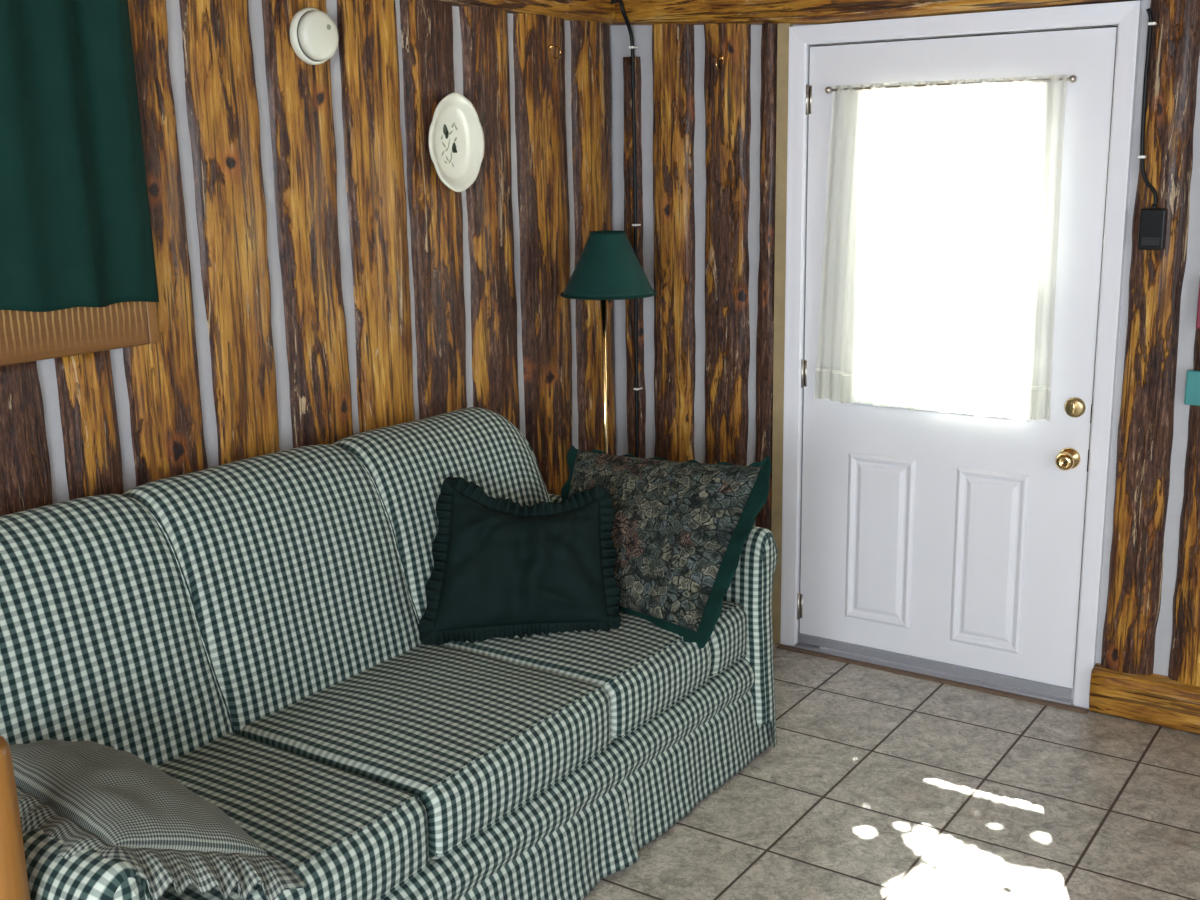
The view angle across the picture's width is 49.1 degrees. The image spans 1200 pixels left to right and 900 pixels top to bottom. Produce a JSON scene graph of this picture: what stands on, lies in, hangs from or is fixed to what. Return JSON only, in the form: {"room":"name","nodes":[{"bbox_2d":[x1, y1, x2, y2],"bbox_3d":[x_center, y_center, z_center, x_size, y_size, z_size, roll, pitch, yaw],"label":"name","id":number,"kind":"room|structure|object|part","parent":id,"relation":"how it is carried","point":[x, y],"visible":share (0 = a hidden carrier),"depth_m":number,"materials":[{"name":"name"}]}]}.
{"room":"living room","nodes":[
{"label":"living room","id":0,"kind":"room"},
{"bbox_2d":[36,0,615,503],"bbox_3d":[-1.716,-0.023,2.491,0.200,2.450,6.400,8,15,33],"label":"wall","id":1,"kind":"structure","parent":0,"point":[46,369],"depth_m":3.51,"materials":[{"name":"paint"}]},
{"bbox_2d":[0,361,52,515],"bbox_3d":[-1.298,0.445,3.002,0.039,1.298,0.218,8,15,33],"label":"log","id":2,"kind":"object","parent":1,"relation":"attached to","point":[25,469],"depth_m":2.91,"materials":[{"name":"brown wood"}]},
{"bbox_2d":[0,0,158,365],"bbox_3d":[-1.506,-0.637,2.542,0.156,1.022,1.352,8,15,33],"label":"window","id":3,"kind":"structure","parent":1,"relation":"in","point":[25,336],"depth_m":2.96,"materials":[{"name":"brown wood"}]},
{"bbox_2d":[0,0,158,311],"bbox_3d":[-1.418,-0.689,2.461,0.084,0.956,1.380,8,15,33],"label":"window curtain","id":4,"kind":"object","parent":3,"relation":"hanging from","point":[76,229],"visible":1,"depth_m":2.85,"materials":[{"name":"green fabric"}]},
{"bbox_3d":[-1.120,-0.752,3.029,0.074,1.022,0.090,8,15,33],"label":"frame","id":5,"kind":"part","parent":3,"relation":"part of","materials":[{"name":"brown wood"}]},
{"bbox_2d":[54,350,123,499],"bbox_3d":[-1.178,0.404,3.175,0.038,1.298,0.155,8,15,33],"label":"log","id":6,"kind":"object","parent":1,"relation":"attached to","point":[87,403],"depth_m":3.05,"materials":[{"name":"brown wood"}]},
{"bbox_2d":[123,0,207,486],"bbox_3d":[-1.066,-0.198,3.224,0.038,2.447,0.226,8,15,33],"label":"log","id":7,"kind":"object","parent":1,"relation":"attached to","point":[162,377],"depth_m":3.18,"materials":[{"name":"brown wood"}]},
{"bbox_2d":[179,0,279,464],"bbox_3d":[-0.923,-0.245,3.427,0.040,2.447,0.232,8,15,33],"label":"log","id":8,"kind":"object","parent":1,"relation":"attached to","point":[223,117],"depth_m":3.33,"materials":[{"name":"brown wood"}]},
{"bbox_2d":[262,0,352,447],"bbox_3d":[-0.777,-0.295,3.638,0.038,2.447,0.241,8,15,33],"label":"log","id":9,"kind":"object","parent":1,"relation":"attached to","point":[299,92],"depth_m":3.55,"materials":[{"name":"brown wood"}]},
{"bbox_2d":[289,8,338,64],"bbox_3d":[-0.744,-1.088,3.452,0.056,0.144,0.144,8,15,33],"label":"smoke detector","id":10,"kind":"object","parent":1,"relation":"attached to","point":[313,33],"visible":1,"depth_m":3.42,"materials":[{"name":"beige plastic"}]},
{"bbox_2d":[337,0,414,432],"bbox_3d":[-0.627,-0.346,3.853,0.037,2.447,0.251,8,15,33],"label":"log","id":11,"kind":"object","parent":1,"relation":"attached to","point":[367,29],"depth_m":3.75,"materials":[{"name":"brown wood"}]},
{"bbox_2d":[399,0,466,418],"bbox_3d":[-0.483,-0.395,4.059,0.038,2.447,0.246,8,15,33],"label":"log","id":12,"kind":"object","parent":1,"relation":"attached to","point":[435,210],"depth_m":3.95,"materials":[{"name":"brown wood"}]},
{"bbox_2d":[428,93,484,191],"bbox_3d":[-0.438,-0.924,3.950,0.029,0.291,0.254,8,15,33],"label":"wall plate","id":13,"kind":"object","parent":1,"relation":"attached to","point":[456,143],"visible":1,"depth_m":3.96,"materials":[{"name":"beige ceramic"}]},
{"bbox_2d":[459,6,519,430],"bbox_3d":[-0.335,-0.444,4.271,0.039,2.447,0.245,8,15,33],"label":"log","id":14,"kind":"object","parent":1,"relation":"attached to","point":[484,30],"depth_m":4.18,"materials":[{"name":"brown wood"}]},
{"bbox_2d":[432,0,614,24],"bbox_3d":[-0.479,-1.435,3.802,0.092,0.260,1.938,8,15,33],"label":"trim","id":15,"kind":"structure","parent":1,"relation":"attached to","point":[602,11],"depth_m":4.29,"materials":[{"name":"brown wood"}]},
{"bbox_2d":[513,13,571,495],"bbox_3d":[-0.174,-0.499,4.502,0.038,2.447,0.291,8,15,33],"label":"log","id":16,"kind":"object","parent":1,"relation":"attached to","point":[540,113],"depth_m":4.42,"materials":[{"name":"brown wood"}]},
{"bbox_2d":[550,45,561,58],"bbox_3d":[-0.143,-1.310,4.319,0.041,0.048,0.014,8,15,33],"label":"wall hook","id":17,"kind":"object","parent":1,"relation":"attached to","point":[551,46],"visible":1,"depth_m":4.32,"materials":[{"name":"gold metal"}]},
{"bbox_2d":[570,20,616,454],"bbox_3d":[-0.008,-0.555,4.740,0.038,2.447,0.250,8,15,33],"label":"log","id":18,"kind":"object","parent":1,"relation":"attached to","point":[591,85],"depth_m":4.63,"materials":[{"name":"brown wood"}]},
{"bbox_2d":[583,643,1199,899],"bbox_3d":[0.168,1.496,1.447,4.800,0.120,6.260,8,15,33],"label":"floor","id":19,"kind":"structure","parent":0,"point":[875,784],"depth_m":3.52,"materials":[{"name":"tile"}]},
{"bbox_2d":[0,735,29,899],"bbox_3d":[-0.912,0.864,2.024,0.102,0.894,0.101,8,15,33],"label":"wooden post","id":20,"kind":"object","parent":19,"relation":"on","point":[14,885],"visible":1,"depth_m":1.94,"materials":[{"name":"brown wood"}]},
{"bbox_2d":[0,407,777,899],"bbox_3d":[-0.512,0.533,3.165,1.010,1.008,2.306,8,15,33],"label":"sofa","id":21,"kind":"object","parent":19,"relation":"on","point":[247,631],"visible":0.84,"depth_m":2.99,"materials":[{"name":"green fabric"}]},
{"bbox_3d":[-1.117,0.906,2.331,1.003,0.660,0.142,8,15,33],"label":"arm","id":22,"kind":"part","parent":21,"relation":"part of"},
{"bbox_2d":[10,739,306,899],"bbox_3d":[-0.847,0.647,2.290,0.617,0.233,0.390,8,15,33],"label":"pillow","id":23,"kind":"object","parent":21,"relation":"on","point":[86,795],"visible":0.91,"depth_m":2.19,"materials":[{"name":"grey fabric"}]},
{"bbox_3d":[-0.789,0.503,3.300,0.396,0.999,2.085,8,15,33],"label":"backrest","id":24,"kind":"part","parent":21,"relation":"part of","materials":[{"name":"green fabric"}]},
{"bbox_2d":[155,733,428,899],"bbox_3d":[-0.770,0.798,2.559,0.619,0.182,0.663,8,15,33],"label":"seat cushion","id":25,"kind":"object","parent":21,"relation":"on","point":[349,831],"depth_m":2.60,"materials":[{"name":"green fabric"}]},
{"bbox_2d":[239,644,609,859],"bbox_3d":[-0.396,0.672,3.095,0.619,0.182,0.657,8,15,33],"label":"seat cushion","id":26,"kind":"object","parent":21,"relation":"on","point":[483,739],"depth_m":2.98,"materials":[{"name":"green fabric"}]},
{"bbox_2d":[418,476,620,644],"bbox_3d":[-0.219,0.291,3.530,0.549,0.422,0.242,-3,13,-7],"label":"pillow","id":27,"kind":"object","parent":21,"relation":"on","point":[503,568],"visible":0.99,"depth_m":3.49,"materials":[{"name":"fabric"}]},
{"bbox_3d":[-0.365,0.813,3.128,0.591,0.105,2.037,8,15,33],"label":"rail","id":28,"kind":"part","parent":21,"relation":"part of","materials":[{"name":"green fabric"}]},
{"bbox_2d":[441,600,746,740],"bbox_3d":[-0.013,0.542,3.645,0.619,0.182,0.697,8,15,33],"label":"seat cushion","id":29,"kind":"object","parent":21,"relation":"on","point":[647,672],"depth_m":3.41,"materials":[{"name":"green fabric"}]},
{"bbox_3d":[0.099,0.495,4.073,1.003,0.660,0.142,8,15,33],"label":"arm","id":30,"kind":"part","parent":21,"relation":"part of"},
{"bbox_2d":[561,445,770,648],"bbox_3d":[0.103,0.231,3.720,0.723,0.447,0.386,8,15,33],"label":"floral pillow","id":31,"kind":"object","parent":21,"relation":"on","point":[680,530],"visible":0.67,"depth_m":3.60,"materials":[{"name":"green fabric"}]},
{"bbox_2d":[560,230,656,453],"bbox_3d":[0.038,0.000,4.483,0.321,1.474,0.321,8,15,33],"label":"floor lamp","id":32,"kind":"object","parent":19,"relation":"on","point":[608,267],"visible":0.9,"depth_m":4.26,"materials":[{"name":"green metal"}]},
{"bbox_3d":[0.027,-0.617,4.345,0.314,0.206,0.314,8,15,33],"label":"lamp shade","id":33,"kind":"part","parent":32,"relation":"part of","materials":[{"name":"fabric"}]},
{"bbox_2d":[610,0,1199,675],"bbox_3d":[1.999,-0.345,3.648,4.600,2.450,0.160,8,15,33],"label":"wall","id":34,"kind":"structure","parent":0,"point":[619,34],"depth_m":4.48,"materials":[{"name":"paint"}]},
{"bbox_2d":[610,0,638,457],"bbox_3d":[0.077,-0.517,4.766,0.103,2.240,0.084,8,15,33],"label":"cable","id":35,"kind":"object","parent":34,"relation":"attached to","point":[623,12],"visible":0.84,"depth_m":4.68,"materials":[{"name":"black plastic"}]},
{"bbox_2d":[623,57,645,458],"bbox_3d":[0.124,-0.376,4.831,0.086,2.054,0.037,8,15,33],"label":"trim","id":36,"kind":"structure","parent":34,"relation":"attached to","point":[628,143],"depth_m":4.73,"materials":[{"name":"brown wood"}]},
{"bbox_2d":[652,24,695,461],"bbox_3d":[0.257,-0.550,4.696,0.184,2.447,0.039,8,15,33],"label":"log","id":37,"kind":"object","parent":34,"relation":"attached to","point":[673,56],"depth_m":4.63,"materials":[{"name":"brown wood"}]},
{"bbox_2d":[715,56,722,70],"bbox_3d":[0.395,-1.289,4.377,0.014,0.048,0.041,8,15,33],"label":"wall hook","id":38,"kind":"object","parent":34,"relation":"attached to","point":[721,57],"visible":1,"depth_m":4.37,"materials":[{"name":"gold metal"}]},
{"bbox_2d":[704,23,750,465],"bbox_3d":[0.434,-0.526,4.577,0.190,2.447,0.040,8,15,33],"label":"log","id":39,"kind":"object","parent":34,"relation":"attached to","point":[727,94],"depth_m":4.52,"materials":[{"name":"brown wood"}]},
{"bbox_2d":[755,23,777,530],"bbox_3d":[0.568,-0.509,4.493,0.081,2.447,0.032,8,15,33],"label":"log","id":40,"kind":"object","parent":34,"relation":"attached to","point":[768,102],"depth_m":4.45,"materials":[{"name":"brown wood"}]},
{"bbox_2d":[771,24,792,643],"bbox_3d":[0.619,-0.348,4.497,0.044,2.130,0.022,8,15,33],"label":"trim","id":41,"kind":"structure","parent":34,"relation":"attached to","point":[783,29],"depth_m":4.46,"materials":[{"name":"wood"}]},
{"bbox_2d":[613,0,1136,24],"bbox_3d":[1.825,-1.355,3.375,4.368,0.309,0.092,8,15,33],"label":"trim","id":42,"kind":"structure","parent":34,"relation":"attached to","point":[638,12],"depth_m":4.17,"materials":[{"name":"brown wood"}]},
{"bbox_2d":[777,644,1088,713],"bbox_3d":[1.078,0.757,4.388,1.071,0.006,0.032,8,15,33],"label":"trim","id":43,"kind":"structure","parent":34,"relation":"attached to","point":[785,647],"depth_m":4.35,"materials":[{"name":"metal"}]},
{"bbox_2d":[794,642,1072,705],"bbox_3d":[1.137,0.734,4.476,0.962,0.012,0.184,8,15,33],"label":"trim","id":44,"kind":"structure","parent":34,"relation":"attached to","point":[986,684],"depth_m":4.38,"materials":[{"name":"grey metal"}]},
{"bbox_2d":[797,27,1117,698],"bbox_3d":[1.078,-0.255,4.197,0.964,2.035,0.112,8,15,33],"label":"door","id":45,"kind":"structure","parent":34,"relation":"in","point":[951,542],"depth_m":4.22,"materials":[{"name":"white paint"}]},
{"bbox_3d":[0.941,0.306,4.434,0.235,0.586,0.009,8,15,33],"label":"panel","id":46,"kind":"part","parent":45,"relation":"part of","materials":[{"name":"white paint"}]},
{"bbox_3d":[1.084,-0.621,4.126,0.598,1.022,0.033,8,15,33],"label":"glass frame","id":47,"kind":"part","parent":45,"relation":"part of","materials":[{"name":"white paint"}]},
{"bbox_2d":[825,75,1076,93],"bbox_3d":[1.052,-1.112,4.002,0.784,0.024,0.041,8,15,33],"label":"curtain rod","id":48,"kind":"object","parent":45,"relation":"attached to","point":[1072,78],"visible":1,"depth_m":3.96,"materials":[{"name":"silver metal"}]},
{"bbox_2d":[815,75,1066,420],"bbox_3d":[1.039,-0.625,4.109,0.782,1.024,0.025,8,15,33],"label":"sheer curtain","id":49,"kind":"object","parent":48,"relation":"hanging from","point":[941,227],"visible":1,"depth_m":4.09,"materials":[{"name":"white fabric"}]},
{"bbox_3d":[1.250,0.357,4.231,0.232,0.594,0.009,8,15,33],"label":"panel","id":50,"kind":"part","parent":45,"relation":"part of","materials":[{"name":"white paint"}]},
{"bbox_3d":[1.420,0.032,3.999,0.067,0.067,0.068,8,15,33],"label":"knob","id":51,"kind":"part","parent":45,"relation":"part of","materials":[{"name":"gold metal"}]},
{"bbox_3d":[1.487,0.031,3.997,0.004,0.070,0.007,8,15,33],"label":"strike plate","id":52,"kind":"part","parent":45,"relation":"part of","materials":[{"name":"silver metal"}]},
{"bbox_2d":[780,0,1142,708],"bbox_3d":[1.081,-0.281,4.189,1.080,2.116,0.024,8,15,33],"label":"trim","id":53,"kind":"structure","parent":34,"relation":"attached to","point":[1127,15],"depth_m":4.02,"materials":[{"name":"white paint"}]},
{"bbox_2d":[815,26,1117,46],"bbox_3d":[1.144,-0.272,4.285,0.962,2.057,0.102,8,15,33],"label":"trim","id":54,"kind":"structure","parent":34,"relation":"attached to","point":[1109,26],"depth_m":4.00,"materials":[{"name":"grey"}]},
{"bbox_2d":[1089,663,1199,734],"bbox_3d":[2.599,0.882,3.376,2.580,0.151,0.070,8,15,33],"label":"baseboard","id":55,"kind":"structure","parent":34,"relation":"attached to","point":[1154,699],"depth_m":3.98,"materials":[{"name":"brown wood"}]},
{"bbox_2d":[1140,8,1157,204],"bbox_3d":[1.543,-0.951,3.672,0.015,0.548,0.073,-12,16,-39],"label":"cable","id":56,"kind":"object","parent":34,"relation":"attached to","point":[1145,83],"visible":1,"depth_m":3.68,"materials":[{"name":"black plastic"}]},
{"bbox_2d":[1101,0,1199,674],"bbox_3d":[1.600,-0.372,3.802,0.163,2.447,0.037,8,15,33],"label":"log","id":57,"kind":"object","parent":34,"relation":"attached to","point":[1146,419],"depth_m":3.81,"materials":[{"name":"brown wood"}]},
{"bbox_2d":[1138,204,1167,249],"bbox_3d":[1.565,-0.632,3.720,0.068,0.128,0.035,8,15,33],"label":"power adapter","id":58,"kind":"object","parent":34,"relation":"attached to","point":[1153,220],"visible":1,"depth_m":3.71,"materials":[{"name":"black plastic"}]},
{"bbox_2d":[1168,328,1199,686],"bbox_3d":[1.778,-0.349,3.683,0.213,2.447,0.038,8,15,33],"label":"log","id":59,"kind":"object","parent":34,"relation":"attached to","point":[1184,660],"depth_m":3.87,"materials":[{"name":"brown wood"}]},
{"bbox_2d":[1184,370,1199,405],"bbox_3d":[1.758,-0.168,3.701,0.200,0.100,0.012,8,15,33],"label":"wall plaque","id":60,"kind":"object","parent":34,"relation":"attached to","point":[1192,390],"visible":1,"depth_m":3.74,"materials":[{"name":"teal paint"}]},
{"bbox_2d":[1196,283,1199,328],"bbox_3d":[1.765,-0.404,3.640,0.200,0.145,0.012,8,15,33],"label":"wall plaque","id":61,"kind":"object","parent":34,"relation":"attached to","point":[1198,307],"visible":1,"depth_m":3.69,"materials":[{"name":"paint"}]}
]}

